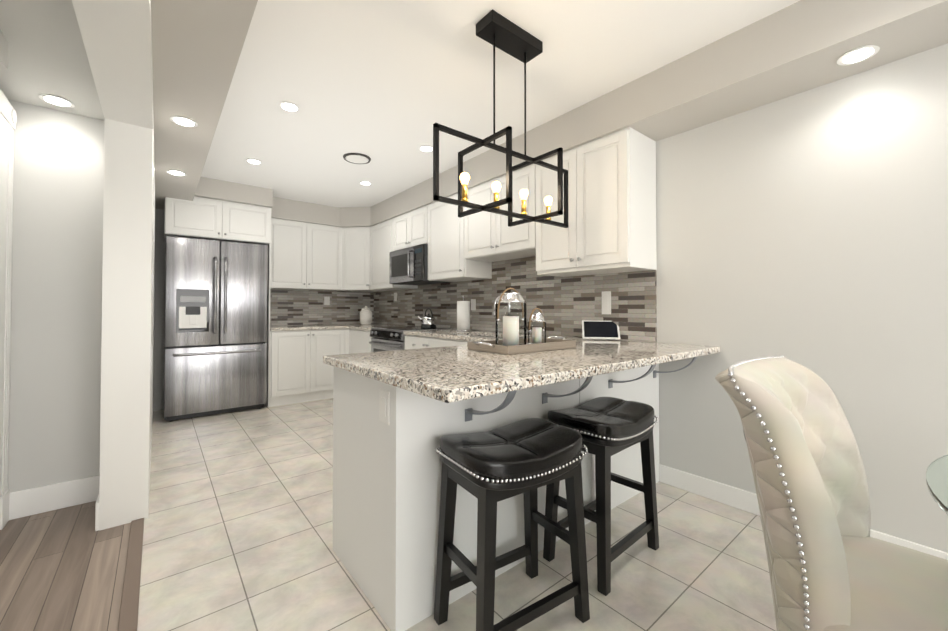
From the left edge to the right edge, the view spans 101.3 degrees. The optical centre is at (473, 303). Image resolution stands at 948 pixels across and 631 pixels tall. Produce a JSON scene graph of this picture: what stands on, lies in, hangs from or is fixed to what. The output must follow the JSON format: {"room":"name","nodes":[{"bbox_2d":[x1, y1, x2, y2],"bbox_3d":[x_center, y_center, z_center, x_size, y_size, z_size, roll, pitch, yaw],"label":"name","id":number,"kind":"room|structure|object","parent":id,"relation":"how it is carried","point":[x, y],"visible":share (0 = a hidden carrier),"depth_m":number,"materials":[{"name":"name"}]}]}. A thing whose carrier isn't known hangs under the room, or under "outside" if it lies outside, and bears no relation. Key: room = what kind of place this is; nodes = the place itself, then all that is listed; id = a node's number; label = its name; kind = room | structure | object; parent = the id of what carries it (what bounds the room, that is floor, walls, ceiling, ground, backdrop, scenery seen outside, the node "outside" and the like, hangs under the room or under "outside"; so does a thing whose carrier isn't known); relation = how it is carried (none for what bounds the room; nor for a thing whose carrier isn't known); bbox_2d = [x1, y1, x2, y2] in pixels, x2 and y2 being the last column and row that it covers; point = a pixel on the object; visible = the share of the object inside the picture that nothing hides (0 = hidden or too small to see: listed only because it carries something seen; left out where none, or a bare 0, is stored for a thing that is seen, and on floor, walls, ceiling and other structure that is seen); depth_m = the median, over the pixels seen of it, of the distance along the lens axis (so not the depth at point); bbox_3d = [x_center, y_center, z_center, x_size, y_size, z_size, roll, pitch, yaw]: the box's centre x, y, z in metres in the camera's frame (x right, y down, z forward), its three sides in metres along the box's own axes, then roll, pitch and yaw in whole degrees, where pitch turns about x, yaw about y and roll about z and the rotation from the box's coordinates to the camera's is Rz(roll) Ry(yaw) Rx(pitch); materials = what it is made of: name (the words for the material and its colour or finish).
{"room":"kitchen","nodes":[
{"label":"kitchen","id":0,"kind":"room"},
{"bbox_2d":[0,0,104,120],"bbox_3d":[-2.003,-1.290,-0.167,2.907,0.355,8.700,1,-1,-39],"label":"ceiling","id":1,"kind":"structure","parent":0,"point":[47,53],"depth_m":1.72,"materials":[{"name":"white paint"}]},
{"bbox_2d":[0,29,7,69],"bbox_3d":[-0.194,-1.062,-0.633,0.130,0.115,5.700,1,-1,-39],"label":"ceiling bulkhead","id":2,"kind":"object","parent":1,"relation":"attached to","point":[3,52],"visible":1,"depth_m":1.58,"materials":[{"name":"white paint"}]},
{"bbox_2d":[39,94,74,107],"bbox_3d":[-2.215,-1.076,2.068,0.131,0.007,0.131,-1,-1,45],"label":"recessed light","id":3,"kind":"object","parent":1,"relation":"in","point":[52,99],"depth_m":2.06,"materials":[{"name":"white"}]},
{"bbox_2d":[8,99,104,492],"bbox_3d":[-3.315,-0.099,1.430,2.907,2.450,0.120,1,-1,-39],"label":"wall","id":4,"kind":"structure","parent":0,"point":[56,317],"depth_m":2.16,"materials":[{"name":"white paint"}]},
{"bbox_2d":[9,475,99,519],"bbox_3d":[-2.301,1.066,2.148,0.360,0.140,0.020,1,-1,-39],"label":"baseboard","id":5,"kind":"structure","parent":4,"relation":"attached to","point":[33,501],"depth_m":2.13,"materials":[{"name":"white wood"}]},
{"bbox_2d":[0,501,130,630],"bbox_3d":[-1.982,1.133,-0.108,3.058,0.060,8.820,1,-1,-39],"label":"floor","id":6,"kind":"structure","parent":0,"point":[62,569],"depth_m":1.64,"materials":[{"name":"brown wood"}]},
{"bbox_2d":[118,518,143,630],"bbox_3d":[0.114,1.097,-0.268,0.052,0.009,5.927,1,-1,-39],"label":"threshold strip","id":7,"kind":"object","parent":6,"relation":"on","point":[128,615],"depth_m":1.57,"materials":[{"name":"brown wood"}]},
{"bbox_2d":[99,114,155,530],"bbox_3d":[-2.671,-0.075,3.092,0.189,2.450,2.773,1,-1,-39],"label":"wall","id":8,"kind":"structure","parent":0,"point":[127,342],"depth_m":2.01,"materials":[{"name":"white paint"}]},
{"bbox_2d":[89,476,99,530],"bbox_3d":[-2.015,1.066,2.107,0.014,0.140,0.443,1,-1,-39],"label":"baseboard","id":9,"kind":"structure","parent":8,"relation":"attached to","point":[95,497],"depth_m":2.23,"materials":[{"name":"white wood"}]},
{"bbox_2d":[153,209,165,410],"bbox_3d":[-3.725,-0.120,4.100,5.640,2.570,0.120,1,-1,-39],"label":"wall","id":10,"kind":"structure","parent":0,"point":[159,328],"depth_m":4.25,"materials":[{"name":"white paint"}]},
{"bbox_2d":[164,196,231,241],"bbox_3d":[-2.900,-0.885,4.068,0.526,0.409,0.273,1,-1,-39],"label":"upper cabinet","id":11,"kind":"object","parent":10,"relation":"attached to","point":[199,218],"depth_m":3.97,"materials":[{"name":"white wood"}]},
{"bbox_2d":[268,218,311,290],"bbox_3d":[-2.362,-0.603,4.889,0.510,0.839,0.380,1,-1,-39],"label":"upper cabinet","id":12,"kind":"object","parent":10,"relation":"attached to","point":[290,253],"depth_m":4.78,"materials":[{"name":"white wood"}]},
{"bbox_2d":[312,223,339,290],"bbox_3d":[-2.037,-0.600,5.153,0.541,0.839,0.380,1,-1,-39],"label":"upper cabinet","id":13,"kind":"object","parent":10,"relation":"attached to","point":[325,238],"depth_m":5.05,"materials":[{"name":"white wood"}]},
{"bbox_2d":[228,202,271,246],"bbox_3d":[-2.574,-0.882,4.333,0.526,0.409,0.273,1,-1,-39],"label":"upper cabinet","id":14,"kind":"object","parent":0,"relation":"attached to","point":[251,224],"depth_m":4.26,"materials":[{"name":"white wood"}]},
{"bbox_2d":[270,289,373,325],"bbox_3d":[-2.091,-0.052,5.344,1.515,0.690,0.010,1,-1,-39],"label":"backsplash","id":15,"kind":"structure","parent":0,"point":[296,307],"depth_m":5.29,"materials":[{"name":"tile"}]},
{"bbox_2d":[324,297,329,304],"label":"wall outlets","id":16,"kind":"object","parent":15,"relation":"attached to","point":[326,299],"depth_m":5.38,"materials":[{"name":"white plastic"}]},
{"bbox_2d":[340,227,367,290],"bbox_3d":[-1.572,-0.592,5.137,0.335,0.816,0.333,1,-1,-39],"label":"upper cabinet","id":17,"kind":"object","parent":0,"relation":"attached to","point":[353,240],"depth_m":5.16,"materials":[{"name":"white wood"}]},
{"bbox_2d":[448,339,463,346],"bbox_3d":[-0.018,0.391,3.188,0.009,0.190,0.720,1,-1,-39],"label":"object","id":18,"kind":"structure","parent":0,"relation":"attached to","point":[451,342],"depth_m":3.19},
{"bbox_2d":[137,398,776,630],"bbox_3d":[0.253,1.160,1.709,2.702,0.060,8.820,1,-1,-39],"label":"floor","id":19,"kind":"structure","parent":0,"point":[238,530],"depth_m":1.74,"materials":[{"name":"tile"}]},
{"bbox_2d":[164,235,267,421],"bbox_3d":[-2.829,0.251,4.273,0.895,1.832,0.694,1,-1,-39],"label":"fridge","id":20,"kind":"object","parent":19,"relation":"on","point":[215,347],"visible":1,"depth_m":4.02,"materials":[{"name":"grey metal"}]},
{"bbox_2d":[265,327,343,406],"bbox_3d":[-2.126,0.749,4.909,0.925,0.855,0.617,1,-1,-39],"label":"base cabinet","id":21,"kind":"object","parent":19,"relation":"on","point":[295,372],"depth_m":4.58,"materials":[{"name":"white wood"}]},
{"bbox_2d":[267,324,379,330],"bbox_3d":[-1.890,0.307,5.097,1.522,0.035,0.617,1,-1,-39],"label":"countertop","id":22,"kind":"structure","parent":21,"relation":"on","point":[335,325],"depth_m":4.81,"materials":[{"name":"beige stone"}]},
{"bbox_2d":[360,306,371,324],"bbox_3d":[-1.500,0.163,5.402,0.170,0.260,0.170,1,-1,-39],"label":"canister","id":23,"kind":"object","parent":22,"relation":"on","point":[365,315],"visible":1,"depth_m":5.34,"materials":[{"name":"white ceramic"}]},
{"bbox_2d":[364,324,399,330],"bbox_3d":[-1.146,0.304,4.887,0.618,0.035,0.649,1,-1,-39],"label":"countertop","id":24,"kind":"structure","parent":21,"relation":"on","point":[381,325],"depth_m":4.81,"materials":[{"name":"beige stone"}]},
{"bbox_2d":[344,327,419,354],"bbox_3d":[-1.169,0.749,4.879,0.671,0.855,0.677,1,-1,-39],"label":"base cabinet","id":25,"kind":"object","parent":19,"relation":"on","point":[355,338],"depth_m":4.76,"materials":[{"name":"white wood"}]},
{"bbox_2d":[369,326,453,351],"bbox_3d":[-0.720,0.708,4.315,0.680,0.881,0.754,1,-1,-39],"label":"range oven","id":26,"kind":"object","parent":19,"relation":"on","point":[389,338],"visible":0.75,"depth_m":4.12,"materials":[{"name":"grey metal"}]},
{"bbox_2d":[418,308,435,327],"bbox_3d":[-0.519,0.157,4.267,0.221,0.217,0.170,1,-1,-39],"label":"kettle","id":27,"kind":"object","parent":26,"relation":"on","point":[428,321],"visible":1,"depth_m":4.22,"materials":[{"name":"silver metal"}]},
{"bbox_2d":[328,367,507,630],"bbox_3d":[-0.269,0.703,1.723,0.504,0.855,0.630,1,-1,-39],"label":"base cabinet","id":28,"kind":"object","parent":19,"relation":"on","point":[398,415],"depth_m":1.43,"materials":[{"name":"white wood"}]},
{"bbox_2d":[320,337,719,406],"bbox_3d":[0.358,0.262,2.017,1.920,0.035,0.995,1,-1,-39],"label":"countertop","id":29,"kind":"structure","parent":28,"relation":"on","point":[445,375],"depth_m":1.54,"materials":[{"name":"beige stone"}]},
{"bbox_2d":[467,336,575,354],"bbox_3d":[0.264,0.218,2.106,0.611,0.054,0.310,1,-1,-39],"label":"tray","id":30,"kind":"object","parent":29,"relation":"on","point":[492,347],"visible":0.88,"depth_m":1.98,"materials":[{"name":"beige wood"}]},
{"bbox_2d":[495,288,526,345],"bbox_3d":[0.195,0.074,2.058,0.198,0.314,0.176,1,-1,-39],"label":"lantern","id":31,"kind":"object","parent":30,"relation":"on","point":[511,327],"visible":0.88,"depth_m":2.02,"materials":[{"name":"silver metal"}]},
{"bbox_2d":[527,308,545,343],"bbox_3d":[0.355,0.128,2.194,0.134,0.210,0.112,1,-1,-39],"label":"lantern","id":32,"kind":"object","parent":30,"relation":"on","point":[536,335],"visible":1,"depth_m":2.17,"materials":[{"name":"silver metal"}]},
{"bbox_2d":[582,320,619,339],"bbox_3d":[0.891,0.186,2.737,0.250,0.129,0.116,0,-1,13],"label":"display","id":33,"kind":"object","parent":29,"relation":"on","point":[602,330],"visible":0.92,"depth_m":2.72,"materials":[{"name":"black plastic"}]},
{"bbox_2d":[405,335,447,346],"bbox_3d":[-0.270,0.733,3.816,0.618,0.855,0.575,1,-1,-39],"label":"base cabinet","id":34,"kind":"object","parent":19,"relation":"on","point":[410,340],"depth_m":3.56,"materials":[{"name":"white wood"}]},
{"bbox_2d":[404,329,567,342],"bbox_3d":[0.043,0.282,3.424,0.618,0.035,1.586,1,-1,-39],"label":"countertop","id":35,"kind":"structure","parent":34,"relation":"on","point":[468,336],"depth_m":3.43,"materials":[{"name":"beige stone"}]},
{"bbox_2d":[456,296,470,330],"bbox_3d":[-0.104,0.096,3.845,0.150,0.348,0.150,1,-1,-39],"label":"paper towel","id":36,"kind":"object","parent":35,"relation":"on","point":[463,315],"visible":1,"depth_m":3.79,"materials":[{"name":"white paper"}]},
{"bbox_2d":[493,296,510,316],"bbox_3d":[0.237,0.095,3.434,0.212,0.338,0.104,1,-1,-39],"label":"faucet","id":37,"kind":"object","parent":35,"relation":"on","point":[509,309],"visible":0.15,"depth_m":3.45,"materials":[{"name":"silver metal"}]},
{"bbox_2d":[434,418,589,630],"bbox_3d":[0.135,0.796,1.393,0.481,0.658,0.343,1,-1,-33],"label":"stool","id":38,"kind":"object","parent":19,"relation":"on","point":[490,469],"visible":1,"depth_m":1.34,"materials":[{"name":"black leather"}]},
{"bbox_2d":[508,387,551,569],"bbox_3d":[0.048,0.706,1.981,0.527,0.855,0.630,1,-1,-39],"label":"base cabinet","id":39,"kind":"object","parent":19,"relation":"on","point":[536,403],"depth_m":1.71,"materials":[{"name":"white wood"}]},
{"bbox_2d":[552,375,611,541],"bbox_3d":[0.353,0.710,2.228,0.472,0.855,0.631,1,-1,-39],"label":"base cabinet","id":40,"kind":"object","parent":19,"relation":"on","point":[564,395],"depth_m":1.99,"materials":[{"name":"white wood"}]},
{"bbox_2d":[543,397,658,595],"bbox_3d":[0.582,0.802,1.770,0.481,0.658,0.343,1,-1,-41],"label":"stool","id":41,"kind":"object","parent":19,"relation":"on","point":[606,428],"visible":0.79,"depth_m":1.67,"materials":[{"name":"black wood"}]},
{"bbox_2d":[715,355,947,630],"bbox_3d":[0.990,0.643,0.903,0.588,0.958,0.660,1,-1,-41],"label":"dining chair","id":42,"kind":"object","parent":19,"relation":"on","point":[833,565],"visible":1,"depth_m":0.88,"materials":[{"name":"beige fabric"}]},
{"bbox_2d":[926,455,947,514],"bbox_3d":[1.400,0.731,0.289,1.380,0.757,1.380,1,-1,-39],"label":"dining table","id":43,"kind":"object","parent":19,"relation":"on","point":[937,478],"visible":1,"depth_m":0.79,"materials":[{"name":"clear glass"}]},
{"bbox_2d":[195,0,947,226],"bbox_3d":[0.194,-1.381,1.698,2.853,0.120,8.820,1,-1,-39],"label":"ceiling","id":44,"kind":"structure","parent":0,"point":[384,85],"depth_m":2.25,"materials":[{"name":"white paint"}]},
{"bbox_2d":[72,0,152,128],"bbox_3d":[0.073,-1.159,-0.268,0.189,0.380,5.927,1,-1,-39],"label":"ceiling beam","id":45,"kind":"structure","parent":44,"relation":"attached to","point":[117,37],"depth_m":1.47,"materials":[{"name":"white paint"}]},
{"bbox_2d":[166,170,186,175],"bbox_3d":[-2.383,-1.046,3.117,0.131,0.008,0.131,-1,-1,45],"label":"recessed light","id":46,"kind":"object","parent":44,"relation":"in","point":[174,172],"depth_m":3.10,"materials":[{"name":"white"}]},
{"bbox_2d":[170,116,197,126],"bbox_3d":[-1.687,-1.058,2.265,0.131,0.008,0.131,-1,-1,45],"label":"recessed light","id":47,"kind":"object","parent":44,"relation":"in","point":[183,121],"depth_m":2.25,"materials":[{"name":"white"}]},
{"bbox_2d":[151,0,257,209],"bbox_3d":[-0.614,-1.206,0.961,0.294,0.250,8.700,1,-1,-39],"label":"ceiling strip","id":48,"kind":"object","parent":44,"relation":"attached to","point":[197,46],"visible":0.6,"depth_m":1.82,"materials":[{"name":"grey paint"}]},
{"bbox_2d":[245,159,261,163],"bbox_3d":[-2.000,-1.290,3.534,0.131,0.008,0.131,-1,-1,45],"label":"recessed light","id":49,"kind":"object","parent":44,"relation":"in","point":[253,161],"depth_m":3.52,"materials":[{"name":"white"}]},
{"bbox_2d":[278,102,299,111],"bbox_3d":[-1.224,-1.304,2.580,0.131,0.008,0.131,-1,-1,45],"label":"recessed light","id":50,"kind":"object","parent":44,"relation":"in","point":[287,106],"depth_m":2.57,"materials":[{"name":"white"}]},
{"bbox_2d":[343,153,370,163],"bbox_3d":[-1.041,-1.287,3.464,0.240,0.016,0.240,1,-1,-39],"label":"ceiling vent","id":51,"kind":"object","parent":44,"relation":"in","point":[357,158],"visible":0.96,"depth_m":3.43,"materials":[{"name":"grey plastic"}]},
{"bbox_2d":[359,181,371,184],"bbox_3d":[-1.156,-1.281,4.144,0.131,0.008,0.131,-1,-1,45],"label":"recessed light","id":52,"kind":"object","parent":44,"relation":"in","point":[362,182],"depth_m":4.14,"materials":[{"name":"white"}]},
{"bbox_2d":[418,145,432,151],"bbox_3d":[-0.398,-1.294,3.252,0.131,0.008,0.131,-1,-1,45],"label":"recessed light","id":53,"kind":"object","parent":44,"relation":"in","point":[425,148],"depth_m":3.24,"materials":[{"name":"white"}]},
{"bbox_2d":[433,9,567,227],"bbox_3d":[0.176,-0.870,1.889,0.878,0.894,0.358,1,-1,-39],"label":"pendant light","id":54,"kind":"object","parent":44,"relation":"hanging from","point":[499,31],"visible":1,"depth_m":1.84,"materials":[{"name":"black metal"}]},
{"bbox_2d":[837,45,879,64],"bbox_3d":[1.650,-1.067,1.673,0.131,0.008,0.131,-1,-1,45],"label":"recessed light","id":55,"kind":"object","parent":44,"relation":"in","point":[859,54],"depth_m":1.67,"materials":[{"name":"white"}]},
{"bbox_2d":[478,43,947,552],"bbox_3d":[1.254,-0.143,2.542,0.120,2.570,8.820,1,-1,-39],"label":"wall","id":56,"kind":"structure","parent":0,"point":[808,229],"depth_m":1.88,"materials":[{"name":"white paint"}]},
{"bbox_2d":[368,219,417,290],"bbox_3d":[-1.062,-0.602,4.997,0.381,0.839,0.700,1,-1,-39],"label":"upper cabinet","id":57,"kind":"object","parent":56,"relation":"attached to","point":[379,235],"depth_m":4.90,"materials":[{"name":"white wood"}]},
{"bbox_2d":[392,214,403,250],"bbox_3d":[-0.691,-0.823,4.571,0.347,0.409,0.433,1,-1,-39],"label":"upper cabinet","id":58,"kind":"object","parent":56,"relation":"attached to","point":[397,222],"depth_m":4.54,"materials":[{"name":"white wood"}]},
{"bbox_2d":[404,205,427,247],"bbox_3d":[-0.485,-0.827,4.318,0.347,0.409,0.434,1,-1,-39],"label":"upper cabinet","id":59,"kind":"object","parent":56,"relation":"attached to","point":[415,221],"depth_m":4.21,"materials":[{"name":"white wood"}]},
{"bbox_2d":[389,244,448,284],"bbox_3d":[-0.628,-0.419,4.406,0.446,0.384,0.752,1,-1,-39],"label":"microwave","id":60,"kind":"object","parent":59,"relation":"attached to","point":[408,266],"visible":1,"depth_m":4.22,"materials":[{"name":"grey metal"}]},
{"bbox_2d":[424,193,491,281],"bbox_3d":[-0.135,-0.638,3.884,0.347,0.799,0.676,1,-1,-39],"label":"upper cabinet","id":61,"kind":"object","parent":56,"relation":"attached to","point":[448,261],"depth_m":3.75,"materials":[{"name":"white wood"}]},
{"bbox_2d":[468,182,509,262],"bbox_3d":[0.196,-0.724,3.478,0.347,0.639,0.486,1,-1,-39],"label":"upper cabinet","id":62,"kind":"object","parent":56,"relation":"attached to","point":[477,222],"depth_m":3.41,"materials":[{"name":"white wood"}]},
{"bbox_2d":[488,164,535,258],"bbox_3d":[0.435,-0.728,3.184,0.347,0.639,0.486,1,-1,-39],"label":"upper cabinet","id":63,"kind":"object","parent":56,"relation":"attached to","point":[504,241],"depth_m":3.06,"materials":[{"name":"white wood"}]},
{"bbox_2d":[374,256,656,341],"bbox_3d":[-0.156,-0.069,4.173,0.010,0.690,4.248,1,-1,-39],"label":"backsplash","id":64,"kind":"structure","parent":56,"relation":"attached to","point":[566,306],"depth_m":3.30,"materials":[{"name":"tile"}]},
{"bbox_2d":[471,299,475,309],"label":"wall outlets","id":65,"kind":"object","parent":64,"relation":"attached to","point":[473,301],"depth_m":3.96,"materials":[{"name":"white plastic"}]},
{"bbox_2d":[602,291,610,313],"label":"wall outlets","id":66,"kind":"object","parent":64,"relation":"attached to","point":[606,302],"depth_m":2.79,"materials":[{"name":"white plastic"}]},
{"bbox_2d":[528,151,583,276],"bbox_3d":[0.703,-0.633,2.853,0.347,0.839,0.478,1,-1,-39],"label":"upper cabinet","id":67,"kind":"object","parent":56,"relation":"attached to","point":[551,253],"depth_m":2.78,"materials":[{"name":"white wood"}]},
{"bbox_2d":[568,127,656,274],"bbox_3d":[0.919,-0.637,2.587,0.347,0.839,0.421,1,-1,-39],"label":"upper cabinet","id":68,"kind":"object","parent":56,"relation":"attached to","point":[612,177],"depth_m":2.45,"materials":[{"name":"white wood"}]},
{"bbox_2d":[659,464,947,559],"bbox_3d":[2.588,1.061,0.779,0.014,0.110,4.428,1,-1,-39],"label":"baseboard","id":69,"kind":"structure","parent":56,"relation":"attached to","point":[732,496],"depth_m":2.20,"materials":[{"name":"white wood"}]},
{"bbox_3d":[-0.502,-0.127,-0.465,0.120,2.450,6.370,1,-1,-39],"label":"wall","id":70,"kind":"structure","parent":0,"visible":0},
{"bbox_2d":[0,90,16,529],"bbox_3d":[-2.163,0.050,1.699,0.037,2.160,0.908,1,-1,-39],"label":"door frame","id":71,"kind":"structure","parent":70,"relation":"attached to","point":[8,118],"depth_m":1.98,"materials":[{"name":"white"}]}
]}

